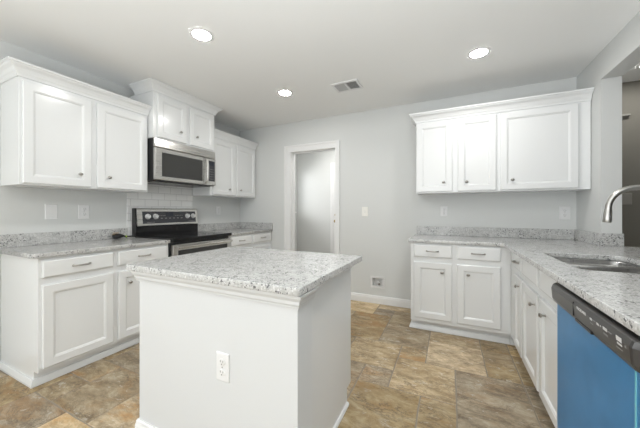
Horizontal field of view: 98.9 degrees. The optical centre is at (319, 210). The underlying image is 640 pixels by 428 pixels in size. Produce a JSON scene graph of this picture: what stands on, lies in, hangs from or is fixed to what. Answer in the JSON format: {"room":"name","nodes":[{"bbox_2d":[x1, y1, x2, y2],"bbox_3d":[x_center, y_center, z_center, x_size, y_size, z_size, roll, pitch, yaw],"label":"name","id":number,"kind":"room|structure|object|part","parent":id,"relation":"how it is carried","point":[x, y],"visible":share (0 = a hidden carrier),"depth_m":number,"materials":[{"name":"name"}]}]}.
{"room":"kitchen","nodes":[
{"label":"kitchen","id":0,"kind":"room"},
{"bbox_2d":[0,40,239,360],"bbox_3d":[-2.866,-0.059,1.374,0.120,2.512,7.234,0,0,25],"label":"wall","id":1,"kind":"structure","parent":0,"point":[22,209],"depth_m":2.46,"materials":[{"name":"white paint"}]},
{"bbox_2d":[45,204,57,218],"bbox_3d":[-2.326,0.008,2.370,0.006,0.128,0.084,0,0,25],"label":"blank plate","id":2,"kind":"object","parent":1,"relation":"attached to","point":[51,210],"visible":1,"depth_m":2.37,"materials":[{"name":"white plastic"}]},
{"bbox_2d":[0,228,127,247],"bbox_3d":[-2.259,0.234,2.491,0.021,0.102,0.943,0,0,25],"label":"backsplash","id":3,"kind":"structure","parent":1,"relation":"attached to","point":[25,239],"depth_m":2.38,"materials":[{"name":"stone"}]},
{"bbox_2d":[0,56,151,192],"bbox_3d":[-2.095,-0.627,2.410,0.384,0.871,1.002,0,0,25],"label":"upper cabinet","id":4,"kind":"object","parent":1,"relation":"attached to","point":[59,131],"visible":1,"depth_m":2.22,"materials":[{"name":"white paint"}]},
{"bbox_3d":[-2.063,-0.575,2.169,0.020,0.743,0.421,0,0,25],"label":"door","id":5,"kind":"part","parent":4,"relation":"part of","materials":[{"name":"white paint"}]},
{"bbox_3d":[-2.095,-1.016,2.410,0.384,0.092,1.002,0,0,25],"label":"crown molding","id":6,"kind":"part","parent":4,"relation":"part of","materials":[{"name":"white paint"}]},
{"bbox_3d":[-1.861,-0.575,2.595,0.020,0.743,0.437,0,0,25],"label":"door","id":7,"kind":"part","parent":4,"relation":"part of","materials":[{"name":"white paint"}]},
{"bbox_2d":[78,205,88,218],"bbox_3d":[-2.225,0.010,2.579,0.010,0.132,0.086,0,0,25],"label":"outlet","id":8,"kind":"object","parent":1,"relation":"attached to","point":[83,210],"visible":1,"depth_m":2.58,"materials":[{"name":"white plastic"}]},
{"bbox_2d":[127,184,192,237],"bbox_3d":[-1.886,-0.083,3.294,0.010,0.760,0.820,0,0,25],"label":"tile backsplash","id":9,"kind":"structure","parent":1,"relation":"attached to","point":[157,196],"depth_m":3.25,"materials":[{"name":"white tile"}]},
{"bbox_2d":[129,77,222,151],"bbox_3d":[-1.671,-1.030,3.210,0.468,0.564,0.940,0,0,25],"label":"upper cabinet","id":10,"kind":"object","parent":1,"relation":"attached to","point":[175,115],"visible":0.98,"depth_m":2.99,"materials":[{"name":"white paint"}]},
{"bbox_3d":[-1.594,-0.979,2.964,0.020,0.433,0.348,0,0,25],"label":"door","id":11,"kind":"part","parent":10,"relation":"part of","materials":[{"name":"white paint"}]},
{"bbox_3d":[-1.671,-1.266,3.210,0.468,0.092,0.940,0,0,25],"label":"crown molding","id":12,"kind":"part","parent":10,"relation":"part of","materials":[{"name":"white paint"}]},
{"bbox_2d":[148,137,215,187],"bbox_3d":[-1.662,-0.525,3.204,0.469,0.442,0.792,0,0,25],"label":"microwave","id":13,"kind":"object","parent":10,"relation":"attached to","point":[170,163],"visible":0.94,"depth_m":3.04,"materials":[{"name":"silver metal"}]},
{"bbox_3d":[-1.552,-0.483,3.049,0.032,0.330,0.605,0,0,25],"label":"door","id":14,"kind":"part","parent":13,"relation":"part of","materials":[{"name":"silver metal"}]},
{"bbox_3d":[-1.526,-0.482,3.066,0.005,0.224,0.486,0,0,25],"label":"door","id":15,"kind":"part","parent":13,"relation":"part of","materials":[{"name":"grey glass"}]},
{"bbox_3d":[-1.375,-0.483,3.329,0.057,0.304,0.028,0,0,25],"label":"handle","id":16,"kind":"part","parent":13,"relation":"part of","materials":[{"name":"silver metal"}]},
{"bbox_3d":[-1.382,-0.483,3.408,0.032,0.330,0.183,0,0,25],"label":"control panel","id":17,"kind":"part","parent":13,"relation":"part of","materials":[{"name":"silver metal"}]},
{"bbox_3d":[-1.427,-0.979,3.317,0.020,0.433,0.350,0,0,25],"label":"door","id":18,"kind":"part","parent":10,"relation":"part of","materials":[{"name":"white paint"}]},
{"bbox_2d":[216,206,220,214],"bbox_3d":[-1.513,-0.003,4.084,0.010,0.125,0.080,0,0,25],"label":"outlet","id":19,"kind":"object","parent":1,"relation":"attached to","point":[218,208],"visible":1,"depth_m":4.08,"materials":[{"name":"white plastic"}]},
{"bbox_2d":[193,128,258,198],"bbox_3d":[-1.340,-0.632,4.008,0.384,0.861,0.918,0,0,25],"label":"upper cabinet","id":20,"kind":"object","parent":1,"relation":"attached to","point":[234,155],"visible":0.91,"depth_m":3.88,"materials":[{"name":"white paint"}]},
{"bbox_3d":[-1.313,-0.581,3.755,0.020,0.731,0.403,0,0,25],"label":"door","id":21,"kind":"part","parent":20,"relation":"part of","materials":[{"name":"white paint"}]},
{"bbox_3d":[-1.198,-1.016,3.941,0.070,0.092,0.918,0,0,25],"label":"crown molding","id":22,"kind":"part","parent":20,"relation":"part of","materials":[{"name":"white paint"}]},
{"bbox_3d":[-1.121,-0.581,4.160,0.020,0.731,0.416,0,0,25],"label":"door","id":23,"kind":"part","parent":20,"relation":"part of","materials":[{"name":"white paint"}]},
{"bbox_2d":[198,222,272,230],"bbox_3d":[-1.218,0.234,3.957,0.649,0.102,0.913,0,0,25],"label":"backsplash","id":24,"kind":"structure","parent":1,"relation":"attached to","point":[232,225],"depth_m":4.25,"materials":[{"name":"stone"}]},
{"bbox_2d":[0,300,554,427],"bbox_3d":[0.916,1.199,0.369,8.400,0.004,9.030,0,0,25],"label":"floor","id":25,"kind":"structure","parent":0,"point":[403,376],"depth_m":1.85,"materials":[{"name":"tile"}]},
{"bbox_2d":[0,243,167,388],"bbox_3d":[-1.949,0.758,2.374,0.666,0.878,0.962,0,0,25],"label":"base cabinet","id":26,"kind":"object","parent":25,"relation":"on","point":[61,315],"visible":0.9,"depth_m":2.02,"materials":[{"name":"white paint"}]},
{"bbox_3d":[-1.994,1.174,2.395,0.568,0.046,0.962,0,0,25],"label":"shoe molding","id":27,"kind":"part","parent":26,"relation":"part of","materials":[{"name":"white paint"}]},
{"bbox_3d":[-1.785,0.399,2.044,0.020,0.116,0.432,0,0,25],"label":"drawer","id":28,"kind":"part","parent":26,"relation":"part of","materials":[{"name":"white paint"}]},
{"bbox_3d":[-1.785,0.789,2.044,0.020,0.565,0.432,0,0,25],"label":"door","id":29,"kind":"part","parent":26,"relation":"part of","materials":[{"name":"white paint"}]},
{"bbox_3d":[-1.762,0.399,2.033,0.036,0.016,0.118,0,0,25],"label":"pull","id":30,"kind":"part","parent":26,"relation":"part of","materials":[{"name":"silver metal"}]},
{"bbox_2d":[0,237,169,258],"bbox_3d":[-1.968,0.301,2.376,0.644,0.031,0.984,0,0,25],"label":"countertop","id":31,"kind":"structure","parent":26,"relation":"on","point":[58,249],"depth_m":2.19,"materials":[{"name":"stone"}]},
{"bbox_2d":[112,232,133,238],"bbox_3d":[-2.041,0.253,2.838,0.060,0.062,0.195,0,0,25],"label":"power cord","id":32,"kind":"object","parent":31,"relation":"on","point":[114,236],"visible":1,"depth_m":2.78,"materials":[{"name":"black plastic"}]},
{"bbox_3d":[-1.586,0.789,2.467,0.020,0.565,0.429,0,0,25],"label":"door","id":33,"kind":"part","parent":26,"relation":"part of","materials":[{"name":"white paint"}]},
{"bbox_3d":[-1.586,0.399,2.467,0.020,0.116,0.429,0,0,25],"label":"drawer","id":34,"kind":"part","parent":26,"relation":"part of","materials":[{"name":"white paint"}]},
{"bbox_2d":[132,208,232,256],"bbox_3d":[-1.545,0.585,3.168,0.707,1.224,0.799,0,0,25],"label":"range","id":35,"kind":"object","parent":25,"relation":"on","point":[179,226],"visible":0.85,"depth_m":3.10,"materials":[{"name":"black metal"}]},
{"bbox_3d":[-1.788,0.076,3.292,0.021,0.135,0.686,0,0,25],"label":"control glass","id":36,"kind":"part","parent":35,"relation":"part of","materials":[{"name":"grey glass"}]},
{"bbox_2d":[135,231,231,241],"bbox_3d":[-1.539,0.289,3.165,0.608,0.035,0.799,0,0,25],"label":"cooktop","id":37,"kind":"object","parent":35,"relation":"in","point":[174,236],"depth_m":3.04,"materials":[{"name":"black glass"}]},
{"bbox_3d":[-1.293,0.665,3.049,0.048,0.653,0.777,0,0,25],"label":"oven door","id":38,"kind":"part","parent":35,"relation":"part of","materials":[{"name":"silver metal"}]},
{"bbox_3d":[-1.249,0.365,3.028,0.053,0.021,0.741,0,0,25],"label":"handle","id":39,"kind":"part","parent":35,"relation":"part of","materials":[{"name":"silver metal"}]},
{"bbox_2d":[130,267,350,427],"bbox_3d":[-0.371,0.758,1.588,1.036,0.878,0.790,0,0,25],"label":"kitchen island","id":40,"kind":"object","parent":25,"relation":"on","point":[290,356],"visible":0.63,"depth_m":1.27,"materials":[{"name":"grey paint"}]},
{"bbox_3d":[-0.504,1.154,1.305,1.006,0.085,0.135,0,0,25],"label":"baseboard","id":41,"kind":"part","parent":40,"relation":"part of","materials":[{"name":"white paint"}]},
{"bbox_2d":[216,351,229,382],"bbox_3d":[-0.431,0.690,1.206,0.074,0.124,0.010,0,0,25],"label":"outlet","id":42,"kind":"object","parent":40,"relation":"attached to","point":[222,359],"visible":1,"depth_m":1.20,"materials":[{"name":"white plastic"}]},
{"bbox_2d":[219,359,224,365],"bbox_3d":[-0.431,0.667,1.204,0.036,0.031,0.004,0,0,25],"label":"receptacle","id":43,"kind":"object","parent":42,"relation":"attached to","point":[221,361],"depth_m":1.20,"materials":[{"name":"white plastic"}]},
{"bbox_2d":[219,369,224,375],"bbox_3d":[-0.431,0.713,1.204,0.036,0.031,0.004,0,0,25],"label":"receptacle","id":44,"kind":"object","parent":42,"relation":"attached to","point":[221,371],"depth_m":1.20,"materials":[{"name":"grey plastic"}]},
{"bbox_3d":[-0.508,0.347,1.299,1.036,0.056,0.150,0,0,25],"label":"bed molding","id":45,"kind":"part","parent":40,"relation":"part of","materials":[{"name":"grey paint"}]},
{"bbox_2d":[126,247,361,295],"bbox_3d":[-0.388,0.301,1.601,1.074,0.031,0.816,0,0,25],"label":"island countertop","id":46,"kind":"structure","parent":40,"relation":"on","point":[286,272],"depth_m":1.38,"materials":[{"name":"stone"}]},
{"bbox_3d":[0.052,1.188,1.433,0.014,0.018,0.569,0,0,25],"label":"shoe molding","id":47,"kind":"part","parent":40,"relation":"part of","materials":[{"name":"white paint"}]},
{"bbox_2d":[228,231,271,248],"bbox_3d":[-1.203,0.758,3.952,0.666,0.878,0.893,0,0,25],"label":"base cabinet","id":48,"kind":"object","parent":25,"relation":"on","point":[262,240],"visible":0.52,"depth_m":3.84,"materials":[{"name":"white paint"}]},
{"bbox_2d":[203,228,272,235],"bbox_3d":[-1.218,0.301,3.961,0.644,0.031,0.904,0,0,25],"label":"countertop","id":49,"kind":"structure","parent":48,"relation":"on","point":[239,231],"depth_m":3.96,"materials":[{"name":"stone"}]},
{"bbox_3d":[-1.039,0.392,3.623,0.020,0.120,0.395,0,0,25],"label":"drawer","id":50,"kind":"part","parent":48,"relation":"part of","materials":[{"name":"white paint"}]},
{"bbox_3d":[-0.845,0.392,4.033,0.020,0.120,0.425,0,0,25],"label":"drawer","id":51,"kind":"part","parent":48,"relation":"part of","materials":[{"name":"white paint"}]},
{"bbox_3d":[-0.845,0.789,4.033,0.020,0.565,0.425,0,0,25],"label":"door","id":52,"kind":"part","parent":48,"relation":"part of","materials":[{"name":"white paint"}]},
{"bbox_2d":[409,242,510,344],"bbox_3d":[1.409,0.758,2.843,0.863,0.878,0.666,0,0,25],"label":"base cabinet","id":53,"kind":"object","parent":25,"relation":"on","point":[460,290],"visible":0.96,"depth_m":2.56,"materials":[{"name":"white paint"}]},
{"bbox_3d":[1.097,0.394,2.671,0.342,0.122,0.020,0,0,25],"label":"drawer","id":54,"kind":"part","parent":53,"relation":"part of","materials":[{"name":"white paint"}]},
{"bbox_3d":[1.097,0.781,2.671,0.342,0.552,0.020,0,0,25],"label":"door","id":55,"kind":"part","parent":53,"relation":"part of","materials":[{"name":"white paint"}]},
{"bbox_3d":[1.426,1.174,2.882,0.861,0.046,0.554,0,0,25],"label":"shoe molding","id":56,"kind":"part","parent":53,"relation":"part of","materials":[{"name":"white paint"}]},
{"bbox_3d":[1.448,0.394,2.505,0.348,0.122,0.020,0,0,25],"label":"drawer","id":57,"kind":"part","parent":53,"relation":"part of","materials":[{"name":"white paint"}]},
{"bbox_3d":[1.448,0.781,2.505,0.348,0.552,0.020,0,0,25],"label":"door","id":58,"kind":"part","parent":53,"relation":"part of","materials":[{"name":"white paint"}]},
{"bbox_2d":[522,259,556,427],"bbox_3d":[1.570,0.758,1.492,0.690,0.878,0.785,0,0,25],"label":"base cabinet","id":59,"kind":"object","parent":25,"relation":"on","point":[539,309],"visible":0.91,"depth_m":1.56,"materials":[{"name":"white paint"}]},
{"bbox_2d":[408,234,639,335],"bbox_3d":[1.295,0.301,1.573,1.753,0.031,3.072,0,0,25],"label":"countertop","id":60,"kind":"structure","parent":59,"relation":"on","point":[616,294],"depth_m":1.44,"materials":[{"name":"stone"}]},
{"bbox_2d":[555,258,639,273],"bbox_3d":[1.584,0.400,1.524,0.414,0.198,0.624,0,0,25],"label":"sink","id":61,"kind":"object","parent":60,"relation":"in","point":[596,265],"visible":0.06,"depth_m":1.53,"materials":[{"name":"silver metal"}]},
{"bbox_3d":[1.651,0.409,1.666,0.414,0.180,0.311,0,0,25],"label":"bowl","id":62,"kind":"part","parent":61,"relation":"part of","materials":[{"name":"silver metal"}]},
{"bbox_2d":[602,185,639,222],"bbox_3d":[1.665,0.076,1.381,0.339,0.420,0.110,0,0,25],"label":"faucet","id":63,"kind":"object","parent":60,"relation":"on","point":[607,215],"visible":1,"depth_m":1.45,"materials":[{"name":"silver metal"}]},
{"bbox_3d":[1.673,0.041,1.405,0.312,0.350,0.027,0,0,25],"label":"spout","id":64,"kind":"part","parent":63,"relation":"part of","materials":[{"name":"silver metal"}]},
{"bbox_3d":[1.376,0.788,1.788,0.020,0.567,0.370,0,0,25],"label":"door","id":65,"kind":"part","parent":59,"relation":"part of","materials":[{"name":"white paint"}]},
{"bbox_3d":[1.315,0.428,1.612,0.020,0.218,0.785,0,0,25],"label":"frame","id":66,"kind":"part","parent":59,"relation":"part of","materials":[{"name":"white paint"}]},
{"bbox_3d":[1.207,0.788,1.431,0.020,0.567,0.345,0,0,25],"label":"door","id":67,"kind":"part","parent":59,"relation":"part of","materials":[{"name":"white paint"}]},
{"bbox_2d":[510,252,637,357],"bbox_3d":[1.863,0.758,2.111,0.692,0.878,0.582,0,0,25],"label":"base cabinet","id":68,"kind":"object","parent":25,"relation":"on","point":[517,277],"visible":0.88,"depth_m":2.13,"materials":[{"name":"white paint"}]},
{"bbox_3d":[1.521,0.394,2.094,0.020,0.122,0.242,0,0,25],"label":"drawer","id":69,"kind":"part","parent":68,"relation":"part of","materials":[{"name":"white paint"}]},
{"bbox_3d":[1.521,0.788,2.094,0.020,0.567,0.242,0,0,25],"label":"door","id":70,"kind":"part","parent":68,"relation":"part of","materials":[{"name":"white paint"}]},
{"bbox_2d":[551,282,639,427],"bbox_3d":[1.231,0.761,0.855,0.645,0.864,0.642,0,0,25],"label":"dishwasher","id":71,"kind":"object","parent":25,"relation":"on","point":[598,357],"visible":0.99,"depth_m":0.94,"materials":[{"name":"blue plastic"}]},
{"bbox_3d":[0.974,0.379,0.976,0.074,0.092,0.642,0,0,25],"label":"control panel","id":72,"kind":"part","parent":71,"relation":"part of","materials":[{"name":"grey"}]},
{"bbox_2d":[295,154,296,250],"bbox_3d":[-0.754,-0.059,4.994,0.120,2.512,1.116,0,0,25],"label":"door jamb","id":73,"kind":"structure","parent":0,"point":[295,154],"depth_m":5.44,"materials":[{"name":"white paint"}]},
{"bbox_2d":[297,150,334,252],"bbox_3d":[0.404,-0.059,5.130,2.096,2.512,0.120,0,0,25],"label":"wall","id":74,"kind":"structure","parent":0,"point":[313,169],"depth_m":5.30,"materials":[{"name":"white paint"}]},
{"bbox_2d":[330,162,334,253],"bbox_3d":[0.647,0.147,4.937,0.992,2.100,0.020,0,0,25],"label":"trim","id":75,"kind":"structure","parent":74,"relation":"attached to","point":[332,165],"depth_m":5.12,"materials":[{"name":"white paint"}]},
{"bbox_2d":[334,166,334,253],"bbox_3d":[0.632,0.174,4.910,0.855,2.025,0.079,0,0,25],"label":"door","id":76,"kind":"structure","parent":74,"relation":"in","point":[334,166],"depth_m":5.10,"materials":[{"name":"white paint"}]},
{"bbox_2d":[0,0,639,130],"bbox_3d":[0.943,-1.365,0.262,7.958,0.100,8.720,0,0,25],"label":"ceiling","id":77,"kind":"structure","parent":0,"point":[401,52],"depth_m":2.16,"materials":[{"name":"white paint"}]},
{"bbox_2d":[188,27,214,41],"bbox_3d":[-0.883,-1.312,2.044,0.180,0.006,0.180,0,0,25],"label":"recessed light","id":78,"kind":"object","parent":77,"relation":"in","point":[201,34],"visible":1,"depth_m":2.03,"materials":[{"name":"white glass"}]},
{"bbox_2d":[277,89,292,95],"bbox_3d":[-0.390,-1.312,3.049,0.180,0.006,0.180,0,0,25],"label":"recessed light","id":79,"kind":"object","parent":77,"relation":"in","point":[283,92],"visible":1,"depth_m":3.03,"materials":[{"name":"white glass"}]},
{"bbox_2d":[331,79,362,92],"bbox_3d":[0.286,-1.310,2.879,0.285,0.010,0.215,0,0,25],"label":"ceiling vent","id":80,"kind":"object","parent":77,"relation":"in","point":[354,84],"visible":1,"depth_m":2.87,"materials":[{"name":"white plastic"}]},
{"bbox_2d":[466,46,490,58],"bbox_3d":[1.322,-1.312,2.279,0.180,0.006,0.180,0,0,25],"label":"recessed light","id":81,"kind":"object","parent":77,"relation":"in","point":[479,52],"visible":1,"depth_m":2.26,"materials":[{"name":"white glass"}]},
{"bbox_2d":[240,77,575,299],"bbox_3d":[0.629,-0.059,3.656,4.250,2.512,0.120,0,0,25],"label":"wall","id":82,"kind":"structure","parent":0,"point":[378,146],"depth_m":3.50,"materials":[{"name":"white paint"}]},
{"bbox_2d":[284,140,339,253],"bbox_3d":[-0.106,0.114,3.997,0.891,2.166,0.152,0,0,25],"label":"trim","id":83,"kind":"structure","parent":82,"relation":"attached to","point":[289,151],"depth_m":4.09,"materials":[{"name":"white paint"}]},
{"bbox_2d":[362,207,367,215],"bbox_3d":[0.589,0.010,3.599,0.082,0.122,0.018,0,0,25],"label":"light switch","id":84,"kind":"object","parent":82,"relation":"attached to","point":[364,209],"visible":1,"depth_m":3.60,"materials":[{"name":"white plastic"}]},
{"bbox_2d":[371,276,383,288],"bbox_3d":[0.755,0.923,3.560,0.179,0.152,0.065,0,0,25],"label":"water supply box","id":85,"kind":"object","parent":82,"relation":"attached to","point":[376,281],"visible":1,"depth_m":3.56,"materials":[{"name":"white plastic"}]},
{"bbox_2d":[351,292,410,308],"bbox_3d":[0.235,1.147,3.768,2.082,0.100,0.015,0,0,25],"label":"baseboard","id":86,"kind":"structure","parent":82,"relation":"attached to","point":[397,302],"depth_m":3.50,"materials":[{"name":"white paint"}]},
{"bbox_2d":[441,206,447,215],"bbox_3d":[1.449,0.007,3.196,0.074,0.116,0.010,0,0,25],"label":"outlet","id":87,"kind":"object","parent":82,"relation":"attached to","point":[444,209],"visible":1,"depth_m":3.19,"materials":[{"name":"white plastic"}]},
{"bbox_2d":[416,113,497,194],"bbox_3d":[1.469,-0.584,2.992,0.767,0.785,0.358,0,0,25],"label":"upper cabinet","id":88,"kind":"object","parent":82,"relation":"attached to","point":[456,155],"visible":1,"depth_m":2.86,"materials":[{"name":"white paint"}]},
{"bbox_3d":[1.229,-0.579,2.945,0.352,0.748,0.020,0,0,25],"label":"door","id":89,"kind":"part","parent":88,"relation":"part of","materials":[{"name":"white paint"}]},
{"bbox_3d":[1.588,-0.579,2.775,0.338,0.748,0.020,0,0,25],"label":"door","id":90,"kind":"part","parent":88,"relation":"part of","materials":[{"name":"white paint"}]},
{"bbox_2d":[409,87,594,126],"bbox_3d":[1.746,-1.015,2.847,1.530,0.092,0.384,0,0,25],"label":"crown molding","id":91,"kind":"structure","parent":88,"relation":"attached to","point":[580,95],"depth_m":2.65,"materials":[{"name":"white paint"}]},
{"bbox_2d":[417,226,623,245],"bbox_3d":[1.804,0.234,2.756,1.619,0.102,0.501,0,0,25],"label":"backsplash","id":92,"kind":"structure","parent":82,"relation":"attached to","point":[602,239],"depth_m":2.83,"materials":[{"name":"stone"}]},
{"bbox_2d":[495,101,590,192],"bbox_3d":[2.130,-0.584,2.679,0.692,0.785,0.358,0,0,25],"label":"upper cabinet","id":93,"kind":"object","parent":82,"relation":"attached to","point":[548,148],"visible":0.98,"depth_m":2.54,"materials":[{"name":"white paint"}]},
{"bbox_2d":[559,206,569,219],"bbox_3d":[2.440,0.022,2.728,0.086,0.132,0.010,0,0,25],"label":"outlet","id":94,"kind":"object","parent":82,"relation":"attached to","point":[564,211],"visible":1,"depth_m":2.73,"materials":[{"name":"white plastic"}]},
{"bbox_2d":[576,11,639,233],"bbox_3d":[1.163,-0.059,-0.334,0.127,2.512,7.590,0,0,25],"label":"wall","id":95,"kind":"structure","parent":0,"point":[605,72],"depth_m":2.24,"materials":[{"name":"white paint"}]},
{"bbox_2d":[622,80,639,246],"bbox_3d":[4.328,-0.059,2.301,3.342,2.512,0.120,0,0,25],"label":"wall","id":96,"kind":"structure","parent":0,"point":[630,91],"depth_m":2.78,"materials":[{"name":"grey paint"}]},
{"bbox_2d":[622,193,631,204],"bbox_3d":[3.136,-0.121,2.795,0.076,0.120,0.006,0,0,25],"label":"light switch","id":97,"kind":"object","parent":96,"relation":"attached to","point":[626,197],"visible":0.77,"depth_m":2.79,"materials":[{"name":"grey plastic"}]}
]}

